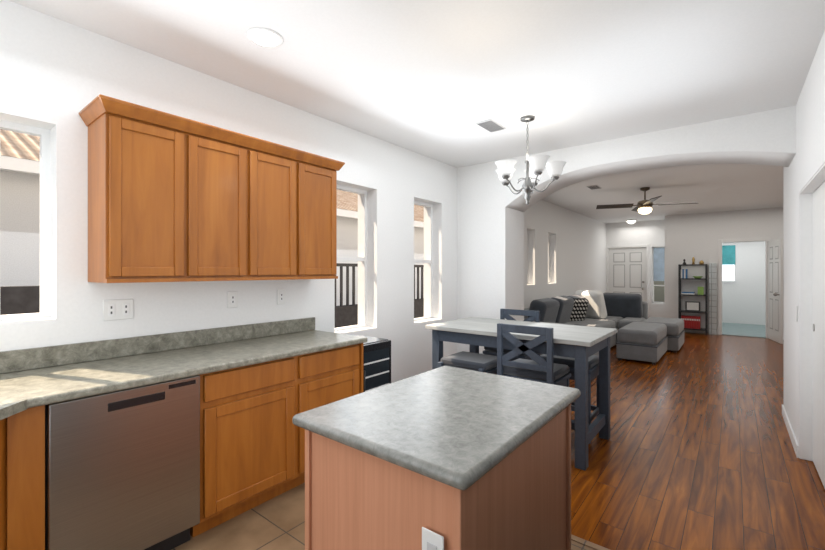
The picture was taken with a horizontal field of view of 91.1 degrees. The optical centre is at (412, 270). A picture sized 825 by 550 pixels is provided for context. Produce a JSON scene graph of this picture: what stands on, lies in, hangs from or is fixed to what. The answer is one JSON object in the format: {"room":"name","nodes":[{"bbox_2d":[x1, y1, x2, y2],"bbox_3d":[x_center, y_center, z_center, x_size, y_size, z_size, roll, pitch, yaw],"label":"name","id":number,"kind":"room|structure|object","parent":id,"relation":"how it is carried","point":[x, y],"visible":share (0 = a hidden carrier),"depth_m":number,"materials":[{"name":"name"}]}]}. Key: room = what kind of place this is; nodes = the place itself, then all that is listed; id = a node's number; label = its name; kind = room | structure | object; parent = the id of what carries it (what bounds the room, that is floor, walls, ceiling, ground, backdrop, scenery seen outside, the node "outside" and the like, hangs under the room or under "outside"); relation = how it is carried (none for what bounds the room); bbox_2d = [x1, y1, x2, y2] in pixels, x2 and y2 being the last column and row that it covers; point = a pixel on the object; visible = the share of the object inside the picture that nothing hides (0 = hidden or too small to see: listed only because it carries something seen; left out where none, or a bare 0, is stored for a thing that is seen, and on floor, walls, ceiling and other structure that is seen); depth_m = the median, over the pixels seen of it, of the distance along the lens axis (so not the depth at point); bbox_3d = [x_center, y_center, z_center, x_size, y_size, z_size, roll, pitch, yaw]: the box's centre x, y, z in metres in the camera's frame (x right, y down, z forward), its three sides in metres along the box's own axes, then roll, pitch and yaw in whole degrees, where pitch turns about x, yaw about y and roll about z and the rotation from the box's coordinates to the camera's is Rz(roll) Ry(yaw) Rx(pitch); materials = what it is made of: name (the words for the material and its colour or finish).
{"room":"kitchen","nodes":[
{"label":"kitchen","id":0,"kind":"room"},
{"bbox_2d":[0,0,605,382],"bbox_3d":[0.996,0.050,5.907,0.270,2.720,14.240,0,0,38],"label":"wall","id":1,"kind":"structure","parent":0,"point":[57,76],"depth_m":2.84,"materials":[{"name":"white paint"}]},
{"bbox_2d":[0,120,55,324],"bbox_3d":[-2.267,-0.249,1.718,0.183,1.021,1.120,0,0,38],"label":"window","id":2,"kind":"structure","parent":1,"relation":"in","point":[43,315],"depth_m":2.16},
{"bbox_2d":[103,299,132,320],"bbox_3d":[-1.673,0.220,2.307,0.010,0.116,0.145,0,0,38],"label":"electrical outlet","id":3,"kind":"object","parent":1,"relation":"attached to","point":[119,309],"visible":1,"depth_m":2.30,"materials":[{"name":"white plastic"}]},
{"bbox_2d":[83,98,202,281],"bbox_3d":[-1.500,-0.398,2.268,0.328,0.875,0.435,0,0,38],"label":"upper cabinet","id":4,"kind":"object","parent":1,"relation":"attached to","point":[173,198],"depth_m":2.14,"materials":[{"name":"brown wood"}]},
{"bbox_2d":[0,317,314,372],"bbox_3d":[-1.962,0.438,1.932,0.020,0.104,3.696,0,0,38],"label":"backsplash","id":5,"kind":"structure","parent":1,"relation":"attached to","point":[11,361],"depth_m":2.36,"materials":[{"name":"grey stone"}]},
{"bbox_2d":[203,126,258,280],"bbox_3d":[-1.288,-0.398,2.536,0.328,0.875,0.496,0,0,38],"label":"upper cabinet","id":6,"kind":"object","parent":1,"relation":"attached to","point":[230,161],"depth_m":2.49,"materials":[{"name":"brown wood"}]},
{"bbox_2d":[227,291,237,307],"bbox_3d":[-1.258,0.200,2.832,0.010,0.116,0.075,0,0,38],"label":"electrical outlet","id":7,"kind":"object","parent":1,"relation":"attached to","point":[232,299],"visible":1,"depth_m":2.83,"materials":[{"name":"white plastic"}]},
{"bbox_2d":[277,289,284,304],"bbox_3d":[-1.016,0.200,3.138,0.010,0.116,0.075,0,0,38],"label":"electrical outlet","id":8,"kind":"object","parent":1,"relation":"attached to","point":[280,296],"visible":1,"depth_m":3.13,"materials":[{"name":"white plastic"}]},
{"bbox_2d":[259,142,306,277],"bbox_3d":[-1.057,-0.398,2.828,0.328,0.875,0.497,0,0,38],"label":"upper cabinet","id":9,"kind":"object","parent":1,"relation":"attached to","point":[282,170],"depth_m":2.78,"materials":[{"name":"brown wood"}]},
{"bbox_2d":[307,154,338,277],"bbox_3d":[-0.846,-0.398,3.095,0.328,0.875,0.435,0,0,38],"label":"upper cabinet","id":10,"kind":"object","parent":1,"relation":"attached to","point":[321,172],"depth_m":3.05,"materials":[{"name":"brown wood"}]},
{"bbox_2d":[335,184,376,333],"bbox_3d":[-0.591,-0.117,3.835,0.183,1.376,0.540,0,0,38],"label":"window","id":11,"kind":"structure","parent":1,"relation":"in","point":[362,326],"depth_m":4.05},
{"bbox_2d":[414,200,441,324],"bbox_3d":[0.110,-0.112,4.721,0.183,1.406,0.540,0,0,38],"label":"window","id":12,"kind":"structure","parent":1,"relation":"in","point":[429,317],"depth_m":4.94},
{"bbox_2d":[527,230,534,285],"bbox_3d":[1.987,-0.244,7.093,0.183,0.991,0.350,0,0,38],"label":"window","id":13,"kind":"structure","parent":1,"relation":"in","point":[527,261],"depth_m":7.25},
{"bbox_2d":[548,234,555,283],"bbox_3d":[2.633,-0.244,7.908,0.183,0.991,0.450,0,0,38],"label":"window","id":14,"kind":"structure","parent":1,"relation":"in","point":[548,262],"depth_m":8.09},
{"bbox_2d":[171,483,594,549],"bbox_3d":[-0.823,1.460,0.862,3.680,0.100,4.070,0,0,38],"label":"floor","id":15,"kind":"structure","parent":0,"point":[277,522],"depth_m":2.20,"materials":[{"name":"beige tile"}]},
{"bbox_2d":[0,437,27,549],"bbox_3d":[-1.979,0.968,0.738,0.321,0.882,1.801,0,0,38],"label":"base cabinet","id":16,"kind":"object","parent":15,"relation":"on","point":[14,451],"depth_m":1.55,"materials":[{"name":"brown wood"}]},
{"bbox_2d":[0,397,44,440],"bbox_3d":[-1.921,0.508,0.723,0.319,0.038,1.851,0,0,38],"label":"countertop","id":17,"kind":"structure","parent":16,"relation":"on","point":[17,418],"depth_m":1.55,"materials":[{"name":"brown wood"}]},
{"bbox_2d":[28,405,44,549],"bbox_3d":[-2.289,0.968,1.053,0.598,0.882,1.910,0,0,38],"label":"base cabinet","id":18,"kind":"object","parent":15,"relation":"on","point":[36,441],"depth_m":1.59,"materials":[{"name":"brown wood"}]},
{"bbox_2d":[164,357,299,536],"bbox_3d":[-1.141,0.968,2.503,0.598,0.882,0.590,0,0,38],"label":"base cabinet","id":19,"kind":"object","parent":15,"relation":"on","point":[262,385],"depth_m":2.30,"materials":[{"name":"brown wood"}]},
{"bbox_2d":[45,375,199,549],"bbox_3d":[-1.496,0.971,2.026,0.580,0.878,0.592,0,0,38],"label":"dishwasher","id":20,"kind":"object","parent":19,"relation":"in","point":[122,469],"visible":0.9,"depth_m":1.82,"materials":[{"name":"silver metal"}]},
{"bbox_2d":[0,329,367,408],"bbox_3d":[-1.722,0.508,1.742,0.633,0.038,3.696,0,0,38],"label":"countertop","id":21,"kind":"structure","parent":19,"relation":"on","point":[57,383],"depth_m":2.10,"materials":[{"name":"grey stone"}]},
{"bbox_2d":[300,345,362,483],"bbox_3d":[-0.778,0.968,2.962,0.598,0.882,0.580,0,0,38],"label":"base cabinet","id":22,"kind":"object","parent":15,"relation":"on","point":[334,375],"depth_m":2.75,"materials":[{"name":"brown wood"}]},
{"bbox_2d":[292,366,580,549],"bbox_3d":[0.145,0.950,1.537,0.690,0.920,0.940,0,0,38],"label":"kitchen island","id":23,"kind":"object","parent":15,"relation":"on","point":[447,458],"visible":1,"depth_m":1.29,"materials":[{"name":"grey stone"}]},
{"bbox_2d":[9,0,824,223],"bbox_3d":[3.062,-1.385,4.272,5.540,0.150,14.240,0,0,38],"label":"ceiling","id":24,"kind":"structure","parent":0,"point":[437,80],"depth_m":2.59,"materials":[{"name":"white paint"}]},
{"bbox_2d":[246,27,283,47],"bbox_3d":[-0.827,-1.306,2.274,0.200,0.009,0.200,0,0,38],"label":"recessed light","id":25,"kind":"object","parent":24,"relation":"in","point":[263,37],"visible":1,"depth_m":2.26,"materials":[{"name":"white"}]},
{"bbox_2d":[475,119,505,132],"bbox_3d":[0.707,-1.304,3.649,0.160,0.010,0.300,0,0,38],"label":"ceiling vent","id":26,"kind":"object","parent":24,"relation":"in","point":[490,125],"visible":0.98,"depth_m":3.62,"materials":[{"name":"white metal"}]},
{"bbox_2d":[495,115,565,204],"bbox_3d":[0.985,-0.938,3.483,0.604,0.745,0.598,0,0,38],"label":"chandelier","id":27,"kind":"object","parent":24,"relation":"hanging from","point":[506,169],"visible":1,"depth_m":3.39,"materials":[{"name":"white glass"}]},
{"bbox_2d":[586,185,600,189],"bbox_3d":[2.831,-1.304,6.316,0.160,0.010,0.300,0,0,38],"label":"ceiling vent","id":28,"kind":"object","parent":24,"relation":"in","point":[591,187],"visible":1,"depth_m":6.30,"materials":[{"name":"white metal"}]},
{"bbox_2d":[626,219,636,223],"bbox_3d":[5.622,-1.260,10.407,0.240,0.100,0.240,0,0,38],"label":"ceiling light","id":29,"kind":"object","parent":24,"relation":"attached to","point":[631,221],"visible":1,"depth_m":10.33,"materials":[{"name":"white glass"}]},
{"bbox_2d":[596,187,696,213],"bbox_3d":[3.670,-1.103,6.393,1.085,0.415,1.085,0,0,-27],"label":"ceiling fan","id":30,"kind":"object","parent":24,"relation":"hanging from","point":[643,206],"visible":1,"depth_m":6.35,"materials":[{"name":"brown metal"}]},
{"bbox_2d":[457,105,795,353],"bbox_3d":[1.967,0.050,4.386,3.140,2.720,0.540,0,0,38],"label":"wall","id":31,"kind":"structure","parent":0,"point":[491,209],"depth_m":4.62,"materials":[{"name":"white paint"}]},
{"bbox_2d":[606,220,661,316],"bbox_3d":[6.072,0.050,10.798,1.620,2.720,0.270,0,0,38],"label":"wall","id":32,"kind":"structure","parent":0,"point":[640,232],"depth_m":10.67,"materials":[{"name":"white paint"}]},
{"bbox_2d":[606,244,649,317],"bbox_3d":[5.761,0.355,10.872,1.060,2.110,0.151,0,0,38],"label":"front door","id":33,"kind":"structure","parent":32,"relation":"in","point":[629,270],"depth_m":10.86,"materials":[{"name":"white wood"}]},
{"bbox_2d":[652,246,664,302],"bbox_3d":[6.380,0.100,10.478,0.300,1.460,0.070,0,0,38],"label":"sidelight","id":34,"kind":"object","parent":32,"relation":"attached to","point":[658,263],"visible":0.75,"depth_m":10.46,"materials":[{"name":"glass"}]},
{"bbox_2d":[569,332,824,549],"bbox_3d":[4.325,1.460,5.867,5.540,0.100,10.170,0,0,38],"label":"floor","id":35,"kind":"structure","parent":0,"point":[695,451],"depth_m":2.98,"materials":[{"name":"brown wood"}]},
{"bbox_2d":[347,334,390,391],"bbox_3d":[-0.469,0.990,3.368,0.523,0.840,0.370,0,0,38],"label":"drawer unit","id":36,"kind":"object","parent":35,"relation":"on","point":[376,362],"visible":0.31,"depth_m":3.23,"materials":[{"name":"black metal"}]},
{"bbox_2d":[437,351,496,374],"bbox_3d":[0.510,1.077,3.496,0.450,0.665,0.415,0,0,38],"label":"stool","id":37,"kind":"object","parent":35,"relation":"on","point":[485,363],"visible":0.31,"depth_m":3.41,"materials":[{"name":"fabric"}]},
{"bbox_2d":[483,309,539,360],"bbox_3d":[1.015,0.910,4.135,0.450,1.000,0.415,0,0,38],"label":"chair","id":38,"kind":"object","parent":35,"relation":"on","point":[507,313],"visible":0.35,"depth_m":4.18,"materials":[{"name":"wood"}]},
{"bbox_2d":[425,317,616,469],"bbox_3d":[0.928,0.950,3.557,1.420,0.920,0.830,0,0,38],"label":"dining table","id":39,"kind":"object","parent":35,"relation":"on","point":[580,344],"visible":0.62,"depth_m":3.29,"materials":[{"name":"wood"}]},
{"bbox_2d":[497,323,570,386],"bbox_3d":[0.955,0.910,3.188,0.450,1.000,0.415,0,0,38],"label":"chair","id":40,"kind":"object","parent":35,"relation":"on","point":[538,368],"visible":0.62,"depth_m":3.05,"materials":[{"name":"wood"}]},
{"bbox_2d":[541,354,598,443],"bbox_3d":[1.393,1.077,3.581,0.450,0.665,0.415,0,0,38],"label":"stool","id":41,"kind":"object","parent":35,"relation":"on","point":[593,366],"visible":0.19,"depth_m":3.41,"materials":[{"name":"wood"}]},
{"bbox_2d":[571,534,609,549],"bbox_3d":[0.440,1.407,2.457,3.140,0.006,0.040,0,0,38],"label":"threshold","id":42,"kind":"object","parent":35,"relation":"on","point":[586,542],"depth_m":2.09,"materials":[{"name":"tile"}]},
{"bbox_2d":[524,290,684,364],"bbox_3d":[3.323,0.892,6.967,1.984,1.036,3.590,0,0,38],"label":"sofa","id":43,"kind":"object","parent":35,"relation":"on","point":[639,335],"visible":0.71,"depth_m":7.02,"materials":[{"name":"grey fabric"}]},
{"bbox_2d":[678,257,706,335],"bbox_3d":[6.323,0.545,9.133,0.520,1.730,0.310,0,0,38],"label":"bookshelf","id":44,"kind":"object","parent":35,"relation":"on","point":[692,322],"visible":0.98,"depth_m":9.08,"materials":[{"name":"black metal"}]},
{"bbox_2d":[709,263,716,334],"bbox_3d":[6.673,0.620,8.995,0.140,1.580,0.070,0,0,38],"label":"glass screen","id":45,"kind":"object","parent":35,"relation":"on","point":[712,298],"visible":0.96,"depth_m":8.96,"materials":[{"name":"grey glass"}]},
{"bbox_2d":[662,207,782,336],"bbox_3d":[7.521,0.050,8.496,3.790,2.720,0.140,0,0,38],"label":"wall","id":46,"kind":"structure","parent":0,"point":[687,237],"depth_m":9.18,"materials":[{"name":"white paint"}]},
{"bbox_2d":[683,329,717,334],"bbox_3d":[6.439,1.365,9.255,0.870,0.090,0.011,0,0,38],"label":"baseboard","id":47,"kind":"structure","parent":46,"relation":"attached to","point":[692,331],"depth_m":9.22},
{"bbox_2d":[718,237,769,338],"bbox_3d":[7.120,0.355,8.714,0.870,2.110,0.015,0,0,38],"label":"door frame","id":48,"kind":"structure","parent":46,"relation":"attached to","point":[720,241],"depth_m":8.94,"materials":[{"name":"white wood"}]},
{"bbox_2d":[722,241,764,324],"bbox_3d":[8.222,0.050,9.664,2.600,2.720,2.560,0,0,38],"label":"wall","id":49,"kind":"structure","parent":0,"point":[743,298],"depth_m":10.70,"materials":[{"name":"white paint"}]},
{"bbox_2d":[722,245,735,281],"bbox_3d":[8.337,-0.195,11.017,0.740,0.990,0.086,0,0,38],"label":"window","id":50,"kind":"structure","parent":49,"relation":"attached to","point":[728,263],"depth_m":10.87,"materials":[{"name":"glass"}]},
{"bbox_2d":[722,322,765,337],"bbox_3d":[8.148,1.404,9.569,2.400,0.012,2.600,0,0,38],"label":"floor","id":51,"kind":"structure","parent":0,"point":[745,330],"depth_m":9.52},
{"bbox_2d":[783,30,824,444],"bbox_3d":[4.222,0.050,2.990,2.130,2.720,13.130,0,0,38],"label":"wall","id":52,"kind":"structure","parent":0,"point":[804,167],"depth_m":3.12,"materials":[{"name":"white paint"}]},
{"bbox_2d":[768,239,782,343],"bbox_3d":[7.272,0.390,8.122,0.184,2.025,0.712,0,0,38],"label":"door","id":53,"kind":"structure","parent":52,"relation":"in","point":[775,290],"depth_m":8.04,"materials":[{"name":"white wood"}]},
{"bbox_2d":[782,404,798,457],"bbox_3d":[3.279,1.365,3.524,0.011,0.090,1.185,0,0,38],"label":"baseboard","id":54,"kind":"structure","parent":52,"relation":"attached to","point":[791,433],"depth_m":3.40,"materials":[{"name":"white wood"}]},
{"bbox_2d":[795,306,797,320],"bbox_3d":[2.977,0.330,3.140,0.006,0.120,0.080,0,0,38],"label":"light switch","id":55,"kind":"object","parent":52,"relation":"attached to","point":[796,313],"visible":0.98,"depth_m":3.11,"materials":[{"name":"white plastic"}]},
{"bbox_2d":[799,163,824,487],"bbox_3d":[2.405,0.410,2.305,0.128,1.996,1.798,0,0,38],"label":"closet door","id":56,"kind":"structure","parent":52,"relation":"in","point":[812,320],"depth_m":2.95,"materials":[{"name":"white wood"}]},
{"label":"outside","id":57,"kind":"structure","parent":0,"visible":0},
{"bbox_3d":[1.240,1.635,9.221,20.000,0.050,32.000,0,0,38],"label":"ground","id":58,"kind":"structure","parent":57,"visible":0},
{"bbox_2d":[0,129,423,327],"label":"window","id":59,"kind":"structure","parent":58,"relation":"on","point":[19,223],"depth_m":3.94,"materials":[{"name":"glass"}]}
]}

